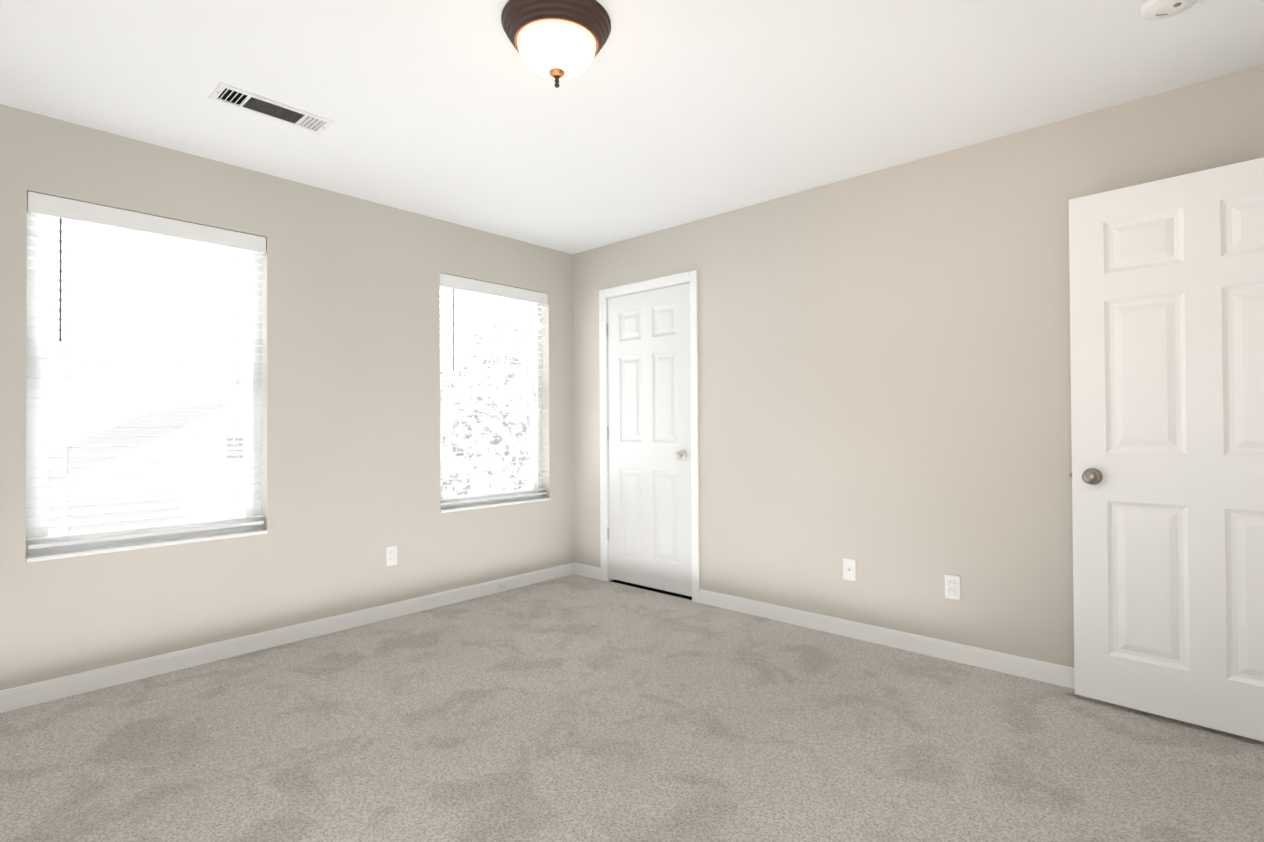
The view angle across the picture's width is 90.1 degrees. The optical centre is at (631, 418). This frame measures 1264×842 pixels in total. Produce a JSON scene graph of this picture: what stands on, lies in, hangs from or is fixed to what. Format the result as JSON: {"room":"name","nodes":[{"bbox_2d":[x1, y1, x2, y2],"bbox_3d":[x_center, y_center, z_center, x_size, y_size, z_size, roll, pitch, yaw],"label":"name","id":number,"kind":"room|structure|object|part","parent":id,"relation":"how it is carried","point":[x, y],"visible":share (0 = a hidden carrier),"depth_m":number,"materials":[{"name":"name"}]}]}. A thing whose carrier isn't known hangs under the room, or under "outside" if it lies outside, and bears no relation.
{"room":"empty bedroom","nodes":[
{"label":"empty bedroom","id":0,"kind":"room"},
{"bbox_2d":[0,104,573,690],"bbox_3d":[-1.796,-0.042,3.460,0.160,2.440,4.060,-1,-1,42],"label":"wall","id":1,"kind":"structure","parent":0,"point":[350,388],"depth_m":3.38,"materials":[{"name":"beige paint"}]},
{"bbox_2d":[26,212,261,554],"bbox_3d":[-2.272,-0.173,3.001,0.078,1.530,0.898,-1,-1,42],"label":"window","id":2,"kind":"structure","parent":1,"relation":"in","point":[37,432],"depth_m":2.92,"materials":[{"name":"white plastic"}]},
{"bbox_3d":[-2.279,-0.157,3.006,0.050,1.414,0.814,-1,-1,42],"label":"window glass","id":3,"kind":"part","parent":2,"relation":"part of","materials":[{"name":"clear glass"}]},
{"bbox_2d":[27,191,265,549],"bbox_3d":[-2.211,-0.196,2.945,0.069,1.480,0.892,-1,-1,42],"label":"window blinds","id":4,"kind":"object","parent":2,"relation":"attached to","point":[44,204],"visible":0.92,"depth_m":2.88,"materials":[{"name":"white plastic"}]},
{"bbox_2d":[59,217,61,341],"bbox_3d":[-2.429,-0.605,2.679,0.016,0.565,0.008,-1,-1,42],"label":"wand","id":5,"kind":"object","parent":4,"relation":"hanging from","point":[60,280],"visible":0.9,"depth_m":2.67,"materials":[{"name":"grey plastic"}]},
{"bbox_2d":[26,528,267,561],"bbox_3d":[-2.205,0.582,2.936,0.092,0.018,0.896,-1,-1,42],"label":"window sill","id":6,"kind":"structure","parent":1,"relation":"attached to","point":[103,549],"depth_m":2.86,"materials":[{"name":"white wood"}]},
{"bbox_2d":[0,562,575,712],"bbox_3d":[-1.715,1.135,3.402,0.014,0.085,3.800,-1,-1,42],"label":"baseboard","id":7,"kind":"structure","parent":1,"relation":"attached to","point":[14,698],"depth_m":3.15,"materials":[{"name":"white wood"}]},
{"bbox_2d":[386,545,396,565],"bbox_3d":[-1.421,0.814,3.733,0.009,0.115,0.070,-1,-1,42],"label":"outlet","id":8,"kind":"object","parent":1,"relation":"attached to","point":[391,555],"visible":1,"depth_m":3.73,"materials":[{"name":"white plastic"}]},
{"bbox_2d":[440,287,541,507],"bbox_3d":[-1.001,-0.161,4.396,0.078,1.523,0.893,-1,-1,42],"label":"window","id":9,"kind":"structure","parent":1,"relation":"in","point":[537,416],"depth_m":4.49,"materials":[{"name":"white plastic"}]},
{"bbox_3d":[-1.007,-0.145,4.401,0.050,1.407,0.809,-1,-1,42],"label":"window glass","id":10,"kind":"part","parent":9,"relation":"part of","materials":[{"name":"clear glass"}]},
{"bbox_2d":[440,273,547,505],"bbox_3d":[-0.940,-0.181,4.340,0.069,1.480,0.887,-1,-1,42],"label":"window blinds","id":11,"kind":"object","parent":9,"relation":"attached to","point":[470,285],"visible":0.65,"depth_m":4.31,"materials":[{"name":"white plastic"}]},
{"bbox_2d":[453,289,453,370],"bbox_3d":[-1.156,-0.590,4.076,0.016,0.565,0.008,-1,-1,42],"label":"wand","id":12,"kind":"object","parent":11,"relation":"hanging from","point":[453,329],"visible":0.94,"depth_m":4.07,"materials":[{"name":"grey plastic"}]},
{"bbox_2d":[440,497,549,512],"bbox_3d":[-0.934,0.590,4.331,0.092,0.018,0.891,-1,-1,42],"label":"window sill","id":13,"kind":"structure","parent":1,"relation":"attached to","point":[479,506],"depth_m":4.27,"materials":[{"name":"white wood"}]},
{"bbox_2d":[0,574,1263,841],"bbox_3d":[0.013,1.208,2.371,4.275,0.100,4.895,-1,-1,42],"label":"floor carpet","id":14,"kind":"object","parent":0,"point":[574,708],"visible":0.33,"depth_m":2.23,"materials":[{"name":"beige carpet"}]},
{"bbox_2d":[0,0,1263,253],"bbox_3d":[-0.002,-1.342,2.395,4.275,0.120,4.895,-1,-1,42],"label":"ceiling","id":15,"kind":"structure","parent":0,"point":[660,114],"depth_m":2.44,"materials":[{"name":"white paint"}]},
{"bbox_2d":[209,82,333,133],"bbox_3d":[-1.474,-1.268,2.597,0.160,0.011,0.420,-1,-1,42],"label":"ceiling vent","id":16,"kind":"object","parent":15,"relation":"in","point":[224,93],"visible":1,"depth_m":2.58,"materials":[{"name":"white plastic"}]},
{"bbox_2d":[501,0,610,87],"bbox_3d":[-0.245,-1.180,2.054,0.354,0.207,0.354,-1,-1,42],"label":"flush-mount light fixture","id":17,"kind":"object","parent":15,"relation":"attached to","point":[556,41],"visible":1,"depth_m":1.97,"materials":[{"name":"glass"}]},
{"bbox_2d":[1140,0,1196,19],"bbox_3d":[1.648,-1.274,1.933,0.141,0.044,0.141,-1,-1,42],"label":"smoke detector","id":18,"kind":"object","parent":15,"relation":"attached to","point":[1155,9],"visible":1,"depth_m":1.94,"materials":[{"name":"white plastic"}]},
{"bbox_2d":[610,580,691,599],"bbox_3d":[0.373,1.175,4.600,0.751,0.003,0.776,-1,-1,42],"label":"floor","id":19,"kind":"structure","parent":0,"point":[655,590],"depth_m":4.32,"materials":[{"name":"black"}]},
{"bbox_2d":[573,65,1263,667],"bbox_3d":[1.113,-0.059,3.478,4.115,2.440,0.115,-1,-1,42],"label":"wall","id":20,"kind":"structure","parent":0,"point":[885,379],"depth_m":3.16,"materials":[{"name":"beige paint"}]},
{"bbox_2d":[576,563,600,579],"bbox_3d":[-0.322,1.138,4.694,0.272,0.085,0.014,-1,-1,42],"label":"baseboard","id":21,"kind":"structure","parent":20,"relation":"attached to","point":[589,571],"depth_m":4.69,"materials":[{"name":"white wood"}]},
{"bbox_2d":[606,323,608,539],"bbox_3d":[-0.177,0.094,4.571,0.013,1.570,0.015,-1,-1,42],"label":"closet door hinges","id":22,"kind":"object","parent":20,"relation":"attached to","point":[607,431],"visible":1,"depth_m":4.56,"materials":[{"name":"white metal"}]},
{"bbox_2d":[599,270,699,602],"bbox_3d":[0.142,0.139,4.362,0.791,2.072,0.115,-1,-1,42],"label":"door frame","id":23,"kind":"structure","parent":20,"relation":"attached to","point":[609,579],"depth_m":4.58,"materials":[{"name":"white wood"}]},
{"bbox_2d":[608,283,691,596],"bbox_3d":[0.096,0.139,4.312,0.749,2.028,0.099,-1,-1,42],"label":"closet door","id":24,"kind":"structure","parent":20,"relation":"in","point":[649,439],"depth_m":4.30,"materials":[{"name":"white paint"}]},
{"bbox_3d":[0.310,0.244,4.093,0.066,0.066,0.064,-1,-1,42],"label":"knob","id":25,"kind":"part","parent":24,"relation":"part of","materials":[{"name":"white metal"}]},
{"bbox_2d":[843,558,855,580],"bbox_3d":[1.153,0.804,3.349,0.070,0.115,0.016,-1,-1,42],"label":"outlet plate","id":26,"kind":"object","parent":20,"relation":"attached to","point":[849,569],"visible":1,"depth_m":3.35,"materials":[{"name":"white plastic"}]},
{"bbox_2d":[699,589,1074,688],"bbox_3d":[1.471,1.113,3.060,2.817,0.085,0.014,-1,-1,42],"label":"baseboard","id":27,"kind":"structure","parent":20,"relation":"attached to","point":[1042,671],"depth_m":3.15,"materials":[{"name":"white wood"}]},
{"bbox_2d":[945,574,960,600],"bbox_3d":[1.530,0.807,3.011,0.070,0.115,0.009,-1,-1,42],"label":"outlet","id":28,"kind":"object","parent":20,"relation":"attached to","point":[952,587],"visible":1,"depth_m":3.01,"materials":[{"name":"white plastic"}]},
{"bbox_3d":[1.262,-0.085,0.673,0.115,2.440,3.830,-1,-1,42],"label":"wall","id":29,"kind":"structure","parent":0,"visible":0},
{"bbox_2d":[1069,157,1263,741],"bbox_3d":[2.111,0.109,2.328,0.823,2.030,0.156,-1,-1,42],"label":"entry door","id":30,"kind":"structure","parent":29,"relation":"in","point":[1166,275],"depth_m":2.37,"materials":[{"name":"white paint"}]},
{"bbox_3d":[1.849,0.234,2.566,0.114,0.066,0.156,-1,-1,42],"label":"knob","id":31,"kind":"part","parent":30,"relation":"part of","materials":[{"name":"grey metal"}]},
{"label":"outside","id":32,"kind":"structure","parent":0,"visible":0},
{"bbox_2d":[48,401,243,535],"bbox_3d":[-8.183,2.210,12.162,8.630,4.970,11.000,-1,-1,42],"label":"house","id":33,"kind":"structure","parent":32,"point":[181,493],"depth_m":10.41,"materials":[{"name":"white"}]},
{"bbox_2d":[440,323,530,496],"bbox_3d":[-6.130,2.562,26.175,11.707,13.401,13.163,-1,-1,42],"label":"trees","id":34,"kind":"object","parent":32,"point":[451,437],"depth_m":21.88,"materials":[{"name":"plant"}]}
]}

